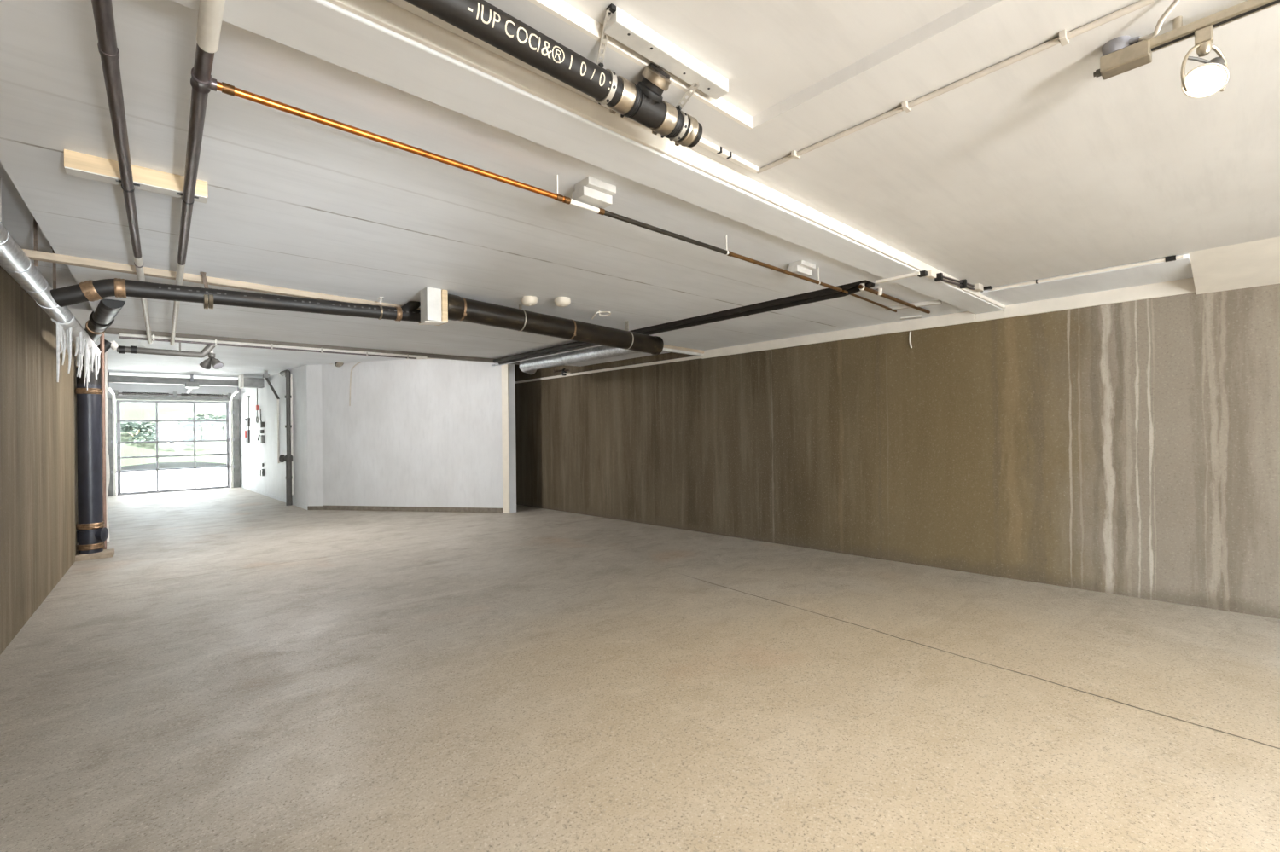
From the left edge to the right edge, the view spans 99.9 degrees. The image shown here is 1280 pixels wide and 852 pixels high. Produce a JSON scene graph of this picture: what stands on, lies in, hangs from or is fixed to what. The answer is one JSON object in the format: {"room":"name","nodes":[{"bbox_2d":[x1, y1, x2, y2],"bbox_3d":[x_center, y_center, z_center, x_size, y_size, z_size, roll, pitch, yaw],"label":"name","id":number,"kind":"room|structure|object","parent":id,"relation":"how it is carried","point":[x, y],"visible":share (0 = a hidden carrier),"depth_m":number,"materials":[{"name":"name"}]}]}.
{"room":"parking garage","nodes":[
{"label":"parking garage","id":0,"kind":"room"},
{"bbox_2d":[0,266,78,655],"bbox_3d":[-3.192,0.199,1.901,0.518,3.574,14.364,-1,0,-42],"label":"wall","id":1,"kind":"structure","parent":0,"point":[38,452],"depth_m":4.75,"materials":[{"name":"wood"}]},
{"bbox_2d":[0,162,93,310],"bbox_3d":[-3.804,-1.446,3.260,0.399,0.372,6.503,-1,0,-42],"label":"ceiling","id":2,"kind":"structure","parent":0,"point":[17,218],"depth_m":3.48,"materials":[{"name":"grey paint"}]},
{"bbox_2d":[31,214,37,266],"bbox_3d":[-3.620,-1.110,3.220,0.028,0.303,0.028,-1,0,-42],"label":"hanger","id":3,"kind":"object","parent":2,"relation":"hanging from","point":[35,224],"visible":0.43,"depth_m":3.22,"materials":[{"name":"metal"}]},
{"bbox_2d":[0,177,88,335],"bbox_3d":[-2.842,-1.070,2.261,0.128,0.400,8.540,-1,0,-42],"label":"air duct","id":4,"kind":"object","parent":2,"relation":"hanging from","point":[14,260],"visible":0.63,"depth_m":3.16,"materials":[{"name":"silver metal"}]},
{"bbox_2d":[51,316,101,390],"bbox_3d":[-5.644,-0.629,5.430,0.138,0.548,2.670,-1,0,-42],"label":"wrap","id":5,"kind":"object","parent":4,"relation":"hanging from","point":[66,332],"visible":1,"depth_m":4.96,"materials":[{"name":"white plastic"}]},
{"bbox_2d":[51,247,56,289],"bbox_3d":[-4.117,-1.106,3.779,0.028,0.299,0.028,-1,0,-42],"label":"hanger","id":6,"kind":"object","parent":2,"relation":"hanging from","point":[54,264],"visible":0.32,"depth_m":3.78,"materials":[{"name":"metal"}]},
{"bbox_2d":[107,383,240,484],"bbox_3d":[-13.808,0.372,16.083,3.500,3.684,0.280,-1,0,-42],"label":"wall","id":7,"kind":"structure","parent":0,"point":[128,387],"depth_m":15.90,"materials":[{"name":"white paint"}]},
{"bbox_2d":[107,398,113,496],"bbox_3d":[-14.774,0.593,14.960,0.154,2.704,0.112,-1,0,-42],"label":"trim","id":8,"kind":"structure","parent":7,"relation":"attached to","point":[110,492],"depth_m":14.94,"materials":[{"name":"grey metal"}]},
{"bbox_2d":[113,389,231,398],"bbox_3d":[-13.705,-0.939,15.866,2.660,0.140,0.227,-1,0,-42],"label":"bar","id":9,"kind":"object","parent":7,"relation":"attached to","point":[116,392],"visible":0.99,"depth_m":15.73,"materials":[{"name":"metal"}]},
{"bbox_2d":[115,395,230,401],"bbox_3d":[-13.737,-0.806,15.904,2.660,0.098,0.098,-1,0,-42],"label":"trim","id":10,"kind":"structure","parent":7,"relation":"attached to","point":[123,398],"depth_m":15.80,"materials":[{"name":"grey metal"}]},
{"bbox_2d":[116,400,230,495],"bbox_3d":[-13.719,0.595,15.902,2.520,2.683,0.077,-1,0,-42],"label":"door","id":11,"kind":"structure","parent":7,"relation":"in","point":[118,402],"depth_m":15.76,"materials":[{"name":"metal"}]},
{"bbox_2d":[232,399,239,488],"bbox_3d":[-12.652,0.541,16.845,0.161,2.760,0.112,-1,0,-42],"label":"trim","id":12,"kind":"structure","parent":7,"relation":"attached to","point":[235,402],"depth_m":16.80,"materials":[{"name":"grey metal"}]},
{"bbox_2d":[69,308,409,380],"bbox_3d":[-8.222,-1.466,12.541,7.238,0.232,13.244,-1,0,-42],"label":"ceiling","id":13,"kind":"structure","parent":0,"point":[248,362],"depth_m":11.07,"materials":[{"name":"white paint"}]},
{"bbox_2d":[107,383,118,495],"bbox_3d":[-13.943,0.318,14.189,0.140,3.208,2.164,-1,0,-42],"label":"door track","id":14,"kind":"object","parent":13,"relation":"attached to","point":[114,472],"visible":0.95,"depth_m":14.94,"materials":[{"name":"metal"}]},
{"bbox_2d":[97,339,215,358],"bbox_3d":[-7.085,-1.137,7.856,1.387,0.453,0.112,-1,0,-42],"label":"pipe","id":15,"kind":"object","parent":13,"relation":"hanging from","point":[120,349],"visible":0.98,"depth_m":7.83,"materials":[{"name":"grey metal"}]},
{"bbox_2d":[107,372,238,387],"bbox_3d":[-11.794,-1.188,13.880,3.220,0.245,0.196,-1,0,-42],"label":"steel beam","id":16,"kind":"structure","parent":13,"relation":"attached to","point":[111,379],"depth_m":13.63,"materials":[{"name":"grey metal"}]},
{"bbox_2d":[185,374,198,393],"bbox_3d":[-12.317,-1.133,14.711,0.260,0.344,3.380,-1,0,-42],"label":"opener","id":17,"kind":"object","parent":13,"relation":"attached to","point":[191,384],"visible":1,"depth_m":13.50,"materials":[{"name":"grey metal"}]},
{"bbox_2d":[199,349,223,369],"bbox_3d":[-6.777,-1.137,8.505,0.380,0.478,0.150,-1,0,14],"label":"floodlight","id":18,"kind":"object","parent":13,"relation":"hanging from","point":[206,363],"visible":0.94,"depth_m":8.47,"materials":[{"name":"metal"}]},
{"bbox_2d":[228,379,239,488],"bbox_3d":[-11.995,0.296,15.918,0.140,3.208,2.164,-1,0,-42],"label":"door track","id":19,"kind":"object","parent":13,"relation":"attached to","point":[231,439],"visible":0.98,"depth_m":16.67,"materials":[{"name":"metal"}]},
{"bbox_2d":[238,374,264,388],"bbox_3d":[-10.271,-1.166,14.209,0.501,0.323,0.570,-1,0,-42],"label":"box","id":20,"kind":"object","parent":13,"relation":"attached to","point":[242,382],"visible":1,"depth_m":14.02,"materials":[{"name":"grey metal"}]},
{"bbox_2d":[66,264,669,366],"bbox_3d":[-2.312,-1.371,6.609,6.279,0.554,3.473,-1,0,-42],"label":"ceiling","id":21,"kind":"structure","parent":0,"point":[453,338],"depth_m":5.98,"materials":[{"name":"white paint"}]},
{"bbox_2d":[104,327,520,365],"bbox_3d":[-3.697,-1.080,7.624,5.523,0.109,0.112,-1,0,-42],"label":"trim","id":22,"kind":"structure","parent":21,"relation":"attached to","point":[109,330],"depth_m":6.89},
{"bbox_2d":[119,332,426,359],"bbox_3d":[-4.390,-0.989,6.882,3.269,0.065,0.075,-1,0,-42],"label":"conduit","id":23,"kind":"object","parent":22,"relation":"attached to","point":[130,336],"visible":1,"depth_m":6.62,"materials":[{"name":"metal"}]},
{"bbox_2d":[491,344,601,366],"bbox_3d":[-1.405,-1.064,7.937,0.044,0.082,3.360,-1,0,-42],"label":"pipe","id":24,"kind":"object","parent":21,"relation":"hanging from","point":[496,364],"visible":0.29,"depth_m":7.93,"materials":[{"name":"black metal"}]},
{"bbox_2d":[552,366,570,376],"bbox_3d":[-1.258,-0.960,8.616,0.078,0.315,0.454,-1,0,-42],"label":"valve","id":25,"kind":"object","parent":21,"relation":"attached to","point":[563,371],"visible":0.87,"depth_m":8.54,"materials":[{"name":"black metal"}]},
{"bbox_2d":[518,345,639,374],"bbox_3d":[-1.038,-0.999,7.802,0.473,0.220,3.380,-1,0,-36],"label":"air duct","id":26,"kind":"object","parent":21,"relation":"hanging from","point":[530,367],"visible":0.73,"depth_m":7.53,"materials":[{"name":"silver metal"}]},
{"bbox_2d":[239,359,516,513],"bbox_3d":[-7.795,0.290,13.246,12.001,3.654,1.884,-1,0,30],"label":"wall partition","id":27,"kind":"structure","parent":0,"point":[413,433],"depth_m":11.35,"materials":[{"name":"white paint"}]},
{"bbox_2d":[244,418,247,442],"bbox_3d":[-11.841,0.138,16.149,0.073,0.723,0.221,-1,0,-42],"label":"pull cord","id":28,"kind":"object","parent":27,"relation":"hanging from","point":[245,431],"visible":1,"depth_m":16.10,"materials":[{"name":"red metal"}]},
{"bbox_2d":[247,395,250,443],"bbox_3d":[-11.536,-0.193,15.850,0.068,1.417,0.189,-1,0,-32],"label":"pull cord","id":29,"kind":"object","parent":27,"relation":"hanging from","point":[248,397],"visible":1,"depth_m":15.80,"materials":[{"name":"grey metal"}]},
{"bbox_2d":[256,388,258,416],"bbox_3d":[-10.724,-0.723,15.067,0.074,0.993,0.200,-1,0,-42],"label":"pull cord","id":30,"kind":"object","parent":27,"relation":"hanging from","point":[257,405],"visible":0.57,"depth_m":15.01,"materials":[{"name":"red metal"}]},
{"bbox_2d":[257,409,264,443],"bbox_3d":[-10.441,0.005,14.803,0.496,0.936,0.080,-1,0,44],"label":"switch","id":31,"kind":"object","parent":27,"relation":"attached to","point":[262,424],"visible":1,"depth_m":14.65,"materials":[{"name":"grey metal"}]},
{"bbox_2d":[260,463,264,476],"bbox_3d":[-10.258,1.188,14.654,0.405,0.341,0.060,-1,0,44],"label":"wall outlet","id":32,"kind":"object","parent":27,"relation":"attached to","point":[262,471],"visible":1,"depth_m":14.62,"materials":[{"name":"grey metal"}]},
{"bbox_2d":[262,371,279,463],"bbox_3d":[-9.066,-0.200,13.288,0.168,2.282,0.655,-1,0,-4],"label":"diagonal brace","id":33,"kind":"object","parent":27,"relation":"attached to","point":[265,375],"visible":1,"depth_m":13.56,"materials":[{"name":"grey metal"}]},
{"bbox_2d":[239,484,307,510],"bbox_3d":[-9.976,1.877,14.423,7.233,0.130,0.014,-1,0,44],"label":"baseboard","id":34,"kind":"structure","parent":27,"relation":"attached to","point":[281,499],"depth_m":14.06,"materials":[{"name":"white paint"}]},
{"bbox_2d":[279,370,293,506],"bbox_3d":[-8.435,0.272,12.774,0.277,3.205,0.491,-1,0,-42],"label":"standpipe","id":35,"kind":"object","parent":27,"relation":"attached to","point":[288,458],"visible":1,"depth_m":12.65,"materials":[{"name":"black metal"}]},
{"bbox_2d":[307,506,322,510],"bbox_3d":[-7.191,1.843,11.910,0.347,0.135,0.014,-1,0,2],"label":"baseboard","id":36,"kind":"structure","parent":27,"relation":"attached to","point":[309,508],"depth_m":11.90,"materials":[{"name":"concrete"}]},
{"bbox_2d":[329,362,343,366],"bbox_3d":[-6.603,-1.395,11.705,0.417,0.236,0.168,-1,0,41],"label":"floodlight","id":37,"kind":"object","parent":27,"relation":"attached to","point":[337,364],"visible":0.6,"depth_m":11.60,"materials":[{"name":"grey metal"}]},
{"bbox_2d":[349,358,438,406],"bbox_3d":[-4.474,-0.947,11.045,3.844,0.986,0.024,-1,0,18],"label":"cable","id":38,"kind":"object","parent":27,"relation":"attached to","point":[416,358],"visible":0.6,"depth_m":11.62,"materials":[{"name":"white plastic"}]},
{"bbox_2d":[322,506,502,513],"bbox_3d":[-4.841,1.754,11.189,4.588,0.261,0.014,-1,0,18],"label":"baseboard","id":39,"kind":"structure","parent":27,"relation":"attached to","point":[492,510],"depth_m":11.11,"materials":[{"name":"concrete"}]},
{"bbox_2d":[501,364,510,513],"bbox_3d":[-2.613,0.148,10.448,0.142,3.121,0.020,-1,0,18],"label":"trim","id":40,"kind":"structure","parent":27,"relation":"attached to","point":[505,433],"depth_m":10.44,"materials":[{"name":"white paint"}]},
{"bbox_2d":[0,0,967,350],"bbox_3d":[-0.293,-1.368,4.335,6.279,0.606,3.451,-1,0,-42],"label":"ceiling","id":41,"kind":"structure","parent":0,"point":[293,201],"depth_m":2.54,"materials":[{"name":"white paint"}]},
{"bbox_2d":[64,149,207,204],"bbox_3d":[-2.034,-0.992,2.190,0.423,0.108,0.076,-1,0,-42],"label":"board","id":42,"kind":"object","parent":41,"relation":"attached to","point":[76,164],"visible":0.7,"depth_m":2.15,"materials":[{"name":"beige wood"}]},
{"bbox_2d":[91,0,151,344],"bbox_3d":[-2.243,-0.955,2.370,0.039,0.039,9.508,-1,0,-42],"label":"pipe","id":43,"kind":"object","parent":42,"relation":"attached to","point":[102,9],"visible":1,"depth_m":1.63,"materials":[{"name":"black metal"}]},
{"bbox_2d":[170,0,225,345],"bbox_3d":[-2.101,-0.957,2.496,0.057,0.046,9.508,-1,0,-42],"label":"pipe","id":44,"kind":"object","parent":42,"relation":"attached to","point":[211,12],"visible":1,"depth_m":1.59,"materials":[{"name":"black metal"}]},
{"bbox_2d":[200,271,209,288],"bbox_3d":[-2.937,-0.975,3.629,0.047,0.124,0.030,-1,0,-42],"label":"hanger","id":45,"kind":"object","parent":41,"relation":"hanging from","point":[203,274],"visible":0.89,"depth_m":3.63,"materials":[{"name":"grey metal"}]},
{"bbox_2d":[50,278,420,323],"bbox_3d":[-2.644,-0.949,3.920,2.249,0.451,0.168,-1,0,-42],"label":"drain pipe","id":46,"kind":"object","parent":41,"relation":"hanging from","point":[91,291],"visible":0.87,"depth_m":3.65,"materials":[{"name":"black metal"}]},
{"bbox_2d":[418,286,448,325],"bbox_3d":[-1.600,-0.913,4.141,0.183,0.275,0.200,-1,0,-42],"label":"block","id":47,"kind":"object","parent":41,"relation":"attached to","point":[433,301],"visible":1,"depth_m":4.10,"materials":[{"name":"white paint"}]},
{"bbox_2d":[216,81,842,291],"bbox_3d":[0.120,-1.016,2.698,3.543,0.123,0.028,-1,0,-42],"label":"copper pipe","id":48,"kind":"object","parent":41,"relation":"attached to","point":[225,88],"visible":1,"depth_m":2.02,"materials":[{"name":"brown metal"}]},
{"bbox_2d":[521,296,537,306],"bbox_3d":[-0.907,-1.030,4.417,0.134,0.083,0.134,-1,0,-42],"label":"smoke detector","id":49,"kind":"object","parent":41,"relation":"attached to","point":[526,300],"visible":0.98,"depth_m":4.37,"materials":[{"name":"white plastic"}]},
{"bbox_2d":[447,293,663,354],"bbox_3d":[-0.684,-0.905,4.981,2.344,0.311,0.200,-1,0,-42],"label":"exhaust pipe","id":50,"kind":"object","parent":41,"relation":"hanging from","point":[459,308],"visible":0.96,"depth_m":4.76,"materials":[{"name":"black metal"}]},
{"bbox_2d":[554,296,570,307],"bbox_3d":[-0.642,-1.032,4.458,0.132,0.082,0.134,-1,0,-42],"label":"smoke detector","id":51,"kind":"object","parent":41,"relation":"attached to","point":[559,301],"visible":0.98,"depth_m":4.41,"materials":[{"name":"white plastic"}]},
{"bbox_2d":[572,176,616,209],"bbox_3d":[-0.201,-1.030,2.382,0.157,0.071,0.115,-1,0,-42],"label":"cleat","id":52,"kind":"object","parent":41,"relation":"attached to","point":[591,191],"visible":0.94,"depth_m":2.35,"materials":[{"name":"white plastic"}]},
{"bbox_2d":[591,309,610,319],"bbox_3d":[-0.356,-1.034,4.922,0.180,0.092,0.141,-1,0,-3],"label":"loose wire","id":53,"kind":"object","parent":41,"relation":"attached to","point":[599,311],"visible":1,"depth_m":4.89,"materials":[{"name":"white paint"}]},
{"bbox_2d":[787,260,815,277],"bbox_3d":[1.080,-1.047,3.589,0.179,0.066,0.105,-1,0,-42],"label":"cleat","id":54,"kind":"object","parent":41,"relation":"attached to","point":[803,268],"visible":0.9,"depth_m":3.55,"materials":[{"name":"white plastic"}]},
{"bbox_2d":[842,290,896,312],"bbox_3d":[1.979,-1.060,4.589,0.020,0.020,1.116,-1,0,45],"label":"stub","id":55,"kind":"object","parent":41,"relation":"attached to","point":[843,291],"visible":0.97,"depth_m":4.55,"materials":[{"name":"brown metal"}]},
{"bbox_2d":[877,288,882,296],"bbox_3d":[1.901,-1.067,4.262,0.040,0.060,0.040,-1,0,-42],"label":"clip","id":56,"kind":"object","parent":41,"relation":"attached to","point":[880,290],"visible":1,"depth_m":4.25,"materials":[{"name":"white paint"}]},
{"bbox_2d":[858,285,930,314],"bbox_3d":[2.185,-1.062,4.554,1.419,0.030,0.030,-1,0,-43],"label":"stub","id":57,"kind":"object","parent":41,"relation":"attached to","point":[869,290],"visible":1,"depth_m":4.48,"materials":[{"name":"brown metal"}]},
{"bbox_2d":[900,315,921,319],"bbox_3d":[2.725,-1.095,5.408,0.192,0.020,0.090,-1,0,23],"label":"pad","id":58,"kind":"object","parent":41,"relation":"attached to","point":[911,317],"visible":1,"depth_m":5.38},
{"bbox_2d":[884,300,941,310],"bbox_3d":[2.442,-1.080,4.813,0.447,0.032,0.050,-1,0,35],"label":"timber crosspiece","id":59,"kind":"object","parent":41,"relation":"attached to","point":[933,302],"visible":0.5,"depth_m":4.76,"materials":[{"name":"beige wood"}]},
{"bbox_2d":[170,0,1003,314],"bbox_3d":[0.780,-1.335,2.826,6.678,0.595,0.231,-1,0,-42],"label":"ceiling beam","id":60,"kind":"structure","parent":0,"point":[326,31],"depth_m":1.76,"materials":[{"name":"white paint"}]},
{"bbox_2d":[325,0,1005,308],"bbox_3d":[0.865,-1.078,2.733,6.678,0.062,0.017,-1,0,-42],"label":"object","id":61,"kind":"structure","parent":60,"relation":"attached to","point":[383,13],"depth_m":1.78,"materials":[{"name":"white paint"}]},
{"bbox_2d":[875,270,927,284],"bbox_3d":[1.832,-1.041,3.776,0.066,0.030,0.330,-1,0,-42],"label":"raceway","id":62,"kind":"object","parent":60,"relation":"attached to","point":[924,273],"visible":1,"depth_m":3.73,"materials":[{"name":"white paint"}]},
{"bbox_2d":[925,270,942,281],"bbox_3d":[2.054,-1.049,3.753,0.153,0.050,0.059,-1,0,-42],"label":"junction box","id":63,"kind":"object","parent":60,"relation":"attached to","point":[931,275],"visible":0.9,"depth_m":3.76,"materials":[{"name":"white plastic"}]},
{"bbox_2d":[0,487,1279,851],"bbox_3d":[-4.255,1.685,8.113,7.518,0.686,25.368,-1,0,-42],"label":"floor","id":64,"kind":"structure","parent":0,"point":[246,671],"depth_m":2.88,"materials":[{"name":"concrete"}]},
{"bbox_2d":[75,548,114,561],"bbox_3d":[-7.328,1.743,7.225,0.366,0.095,0.302,-1,0,-42],"label":"concrete block","id":65,"kind":"object","parent":64,"relation":"on","point":[109,553],"visible":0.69,"depth_m":7.13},
{"bbox_2d":[74,298,125,554],"bbox_3d":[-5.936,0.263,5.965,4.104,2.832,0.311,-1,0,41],"label":"stack","id":66,"kind":"object","parent":65,"relation":"on","point":[91,537],"visible":0.88,"depth_m":7.12,"materials":[{"name":"black metal"}]},
{"bbox_2d":[88,310,114,328],"bbox_3d":[-5.345,-1.069,5.340,0.181,0.170,0.169,-1,0,42],"label":"socket","id":67,"kind":"object","parent":66,"relation":"attached to","point":[102,326],"depth_m":5.29,"materials":[{"name":"silver metal"}]},
{"bbox_2d":[99,333,106,549],"bbox_3d":[-7.429,0.209,7.444,0.043,3.136,0.044,-1,0,-42],"label":"riser pipe","id":68,"kind":"object","parent":64,"relation":"on","point":[101,338],"visible":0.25,"depth_m":7.43,"materials":[{"name":"orange metal"}]},
{"bbox_2d":[104,339,110,542],"bbox_3d":[-8.300,0.227,8.355,0.078,3.152,0.050,-1,0,-42],"label":"white riser","id":69,"kind":"object","parent":64,"relation":"on","point":[107,468],"visible":0.56,"depth_m":8.35,"materials":[{"name":"white plastic"}]},
{"bbox_2d":[562,0,971,116],"bbox_3d":[1.079,-1.420,-0.648,2.513,0.533,4.858,-1,0,-42],"label":"ceiling","id":70,"kind":"structure","parent":0,"point":[769,52],"depth_m":1.56,"materials":[{"name":"white paint"}]},
{"bbox_2d":[604,5,728,99],"bbox_3d":[0.096,-1.120,1.636,0.479,0.044,0.057,-1,0,-42],"label":"light fixture","id":71,"kind":"object","parent":70,"relation":"attached to","point":[621,26],"visible":1,"depth_m":1.59,"materials":[{"name":"white metal"}]},
{"bbox_2d":[596,3,616,67],"bbox_3d":[-0.099,-1.096,1.521,0.026,0.083,0.158,-1,0,-19],"label":"hanger","id":72,"kind":"object","parent":71,"relation":"hanging from","point":[611,8],"visible":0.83,"depth_m":1.52,"materials":[{"name":"silver metal"}]},
{"bbox_2d":[675,81,699,110],"bbox_3d":[0.153,-1.077,1.760,0.018,0.056,0.109,-1,0,-39],"label":"hanger","id":73,"kind":"object","parent":71,"relation":"hanging from","point":[679,106],"visible":0.77,"depth_m":1.76,"materials":[{"name":"silver metal"}]},
{"bbox_2d":[385,0,1279,305],"bbox_3d":[2.553,-1.399,0.829,6.678,0.607,5.110,-1,0,-42],"label":"ceiling","id":74,"kind":"structure","parent":0,"point":[1037,166],"depth_m":2.12,"materials":[{"name":"white paint"}]},
{"bbox_2d":[404,0,702,147],"bbox_3d":[-0.420,-1.038,1.291,1.678,0.156,0.157,-1,0,-42],"label":"drain pipe","id":75,"kind":"object","parent":74,"relation":"hanging from","point":[642,102],"visible":1,"depth_m":1.51,"materials":[{"name":"black metal"}]},
{"bbox_2d":[528,0,752,129],"bbox_3d":[-0.526,-1.114,1.163,2.513,0.042,0.014,-1,0,-42],"label":"trim","id":76,"kind":"structure","parent":74,"relation":"attached to","point":[561,9],"depth_m":1.58,"materials":[{"name":"white paint"}]},
{"bbox_2d":[697,137,759,173],"bbox_3d":[-0.474,-1.083,1.432,2.612,0.022,0.027,-1,0,-42],"label":"raceway","id":77,"kind":"object","parent":74,"relation":"attached to","point":[703,142],"visible":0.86,"depth_m":2.16,"materials":[{"name":"white paint"}]},
{"bbox_2d":[756,0,1153,174],"bbox_3d":[0.916,-1.099,1.848,0.044,0.022,1.234,-1,0,-42],"label":"conduit","id":78,"kind":"object","parent":74,"relation":"attached to","point":[1064,37],"visible":0.99,"depth_m":1.68,"materials":[{"name":"white metal"}]},
{"bbox_2d":[942,275,983,292],"bbox_3d":[2.462,-1.084,4.097,0.946,0.100,0.040,-1,0,-42],"label":"conduit","id":79,"kind":"object","parent":74,"relation":"attached to","point":[963,283],"visible":0.82,"depth_m":4.08,"materials":[{"name":"metal"}]},
{"bbox_2d":[971,283,992,291],"bbox_3d":[2.753,-1.121,4.331,0.227,0.071,0.069,-1,0,-30],"label":"junction box","id":80,"kind":"object","parent":74,"relation":"attached to","point":[978,288],"visible":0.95,"depth_m":4.29,"materials":[{"name":"white plastic"}]},
{"bbox_2d":[992,255,1183,290],"bbox_3d":[3.230,-1.117,3.964,0.025,0.028,1.092,-1,0,-42],"label":"conduit","id":81,"kind":"object","parent":74,"relation":"attached to","point":[1172,258],"visible":1,"depth_m":3.88,"materials":[{"name":"white paint"}]},
{"bbox_2d":[1093,0,1279,80],"bbox_3d":[2.321,-1.084,0.515,0.064,0.081,2.914,-1,0,-42],"label":"track","id":82,"kind":"object","parent":74,"relation":"attached to","point":[1123,54],"visible":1,"depth_m":1.50,"materials":[{"name":"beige metal"}]},
{"bbox_2d":[1138,0,1180,41],"bbox_3d":[1.393,-1.087,1.438,0.058,0.044,0.191,-1,0,30],"label":"lead","id":83,"kind":"object","parent":82,"relation":"attached to","point":[1174,2],"visible":0.99,"depth_m":1.43,"materials":[{"name":"white paint"}]},
{"bbox_2d":[1180,24,1228,98],"bbox_3d":[1.508,-0.972,1.436,0.100,0.172,0.089,-1,0,-42],"label":"lamp","id":84,"kind":"object","parent":82,"relation":"attached to","point":[1207,79],"visible":1,"depth_m":1.43,"materials":[{"name":"silver metal"}]},
{"bbox_2d":[1209,57,1224,65],"bbox_3d":[1.538,-0.963,1.443,0.047,0.046,0.038,-1,0,-24],"label":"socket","id":85,"kind":"object","parent":84,"relation":"attached to","point":[1217,60],"depth_m":1.43,"materials":[{"name":"white plastic"}]},
{"bbox_2d":[514,283,1279,619],"bbox_3d":[1.435,0.173,7.263,0.168,3.627,16.240,-1,0,-42],"label":"wall","id":86,"kind":"structure","parent":0,"point":[1131,449],"depth_m":5.08,"materials":[{"name":"wood"}]},
{"bbox_2d":[21,248,703,354],"bbox_3d":[-1.440,-1.030,5.331,0.070,0.043,6.697,-1,0,45],"label":"trim","id":87,"kind":"structure","parent":86,"relation":"attached to","point":[33,255],"depth_m":3.67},
{"bbox_2d":[514,355,701,383],"bbox_3d":[-1.203,-0.974,10.081,0.017,0.042,6.300,-1,0,-42],"label":"trim","id":88,"kind":"structure","parent":86,"relation":"attached to","point":[695,357],"depth_m":9.13,"materials":[{"name":"white paint"}]},
{"bbox_2d":[662,348,703,356],"bbox_3d":[0.561,-1.008,7.316,0.050,0.054,1.006,-1,0,39],"label":"batten","id":89,"kind":"object","parent":86,"relation":"attached to","point":[664,349],"visible":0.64,"depth_m":7.30,"materials":[{"name":"beige wood"}]},
{"bbox_2d":[908,331,912,348],"bbox_3d":[2.794,-0.889,5.551,0.016,0.170,0.029,-1,0,-42],"label":"cord","id":90,"kind":"object","parent":86,"relation":"hanging from","point":[910,332],"visible":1,"depth_m":5.55,"materials":[{"name":"white paint"}]},
{"bbox_2d":[701,278,1195,359],"bbox_3d":[2.526,-1.043,5.876,0.022,0.116,4.942,-1,0,-42],"label":"trim","id":91,"kind":"structure","parent":86,"relation":"attached to","point":[1184,286],"depth_m":5.05,"materials":[{"name":"white paint"}]},
{"bbox_2d":[1188,236,1279,294],"bbox_3d":[5.174,-1.092,2.330,0.770,0.186,3.878,-1,0,-42],"label":"ceiling","id":92,"kind":"structure","parent":0,"point":[1256,263],"depth_m":3.60,"materials":[{"name":"white paint"}]},
{"bbox_3d":[0.710,-1.442,5.265,0.238,0.480,3.172,-1,0,-42],"label":"ceiling","id":93,"kind":"structure","parent":0,"visible":0},
{"bbox_2d":[493,279,869,363],"bbox_3d":[-0.305,-1.109,6.333,0.068,0.163,6.101,-1,0,-42],"label":"pipe","id":94,"kind":"object","parent":93,"relation":"hanging from","point":[827,291],"visible":0.6,"depth_m":5.12,"materials":[{"name":"metal"}]},
{"label":"outside","id":95,"kind":"structure","parent":0,"visible":0},
{"bbox_2d":[121,461,230,493],"bbox_3d":[-20.174,2.258,24.256,30.000,0.495,20.902,-1,0,-42],"label":"driveway","id":96,"kind":"structure","parent":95,"point":[182,479],"depth_m":20.99,"materials":[{"name":"white concrete"}]},
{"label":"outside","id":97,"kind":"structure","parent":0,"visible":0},
{"bbox_2d":[116,399,226,467],"bbox_3d":[-31.218,-1.010,35.147,52.000,7.006,26.000,-1,0,-42],"label":"hill","id":98,"kind":"structure","parent":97,"point":[129,411],"depth_m":30.81,"materials":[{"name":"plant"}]},
{"bbox_2d":[116,422,173,436],"bbox_3d":[-27.385,0.159,29.149,3.063,0.959,2.921,-1,0,0],"label":"shrub","id":99,"kind":"object","parent":98,"relation":"on","point":[125,427],"visible":0.63,"depth_m":28.81,"materials":[{"name":"green plant"}]},
{"bbox_2d":[128,430,212,447],"bbox_3d":[-24.908,0.665,28.670,3.444,0.933,3.601,-1,0,-42],"label":"shrub","id":100,"kind":"object","parent":98,"relation":"on","point":[182,435],"visible":0.88,"depth_m":28.09,"materials":[{"name":"green plant"}]},
{"bbox_2d":[175,413,226,429],"bbox_3d":[-25.623,-0.183,32.076,3.143,1.084,3.156,-1,0,-6],"label":"shrub","id":101,"kind":"object","parent":98,"relation":"on","point":[210,417],"visible":0.61,"depth_m":31.34,"materials":[{"name":"green plant"}]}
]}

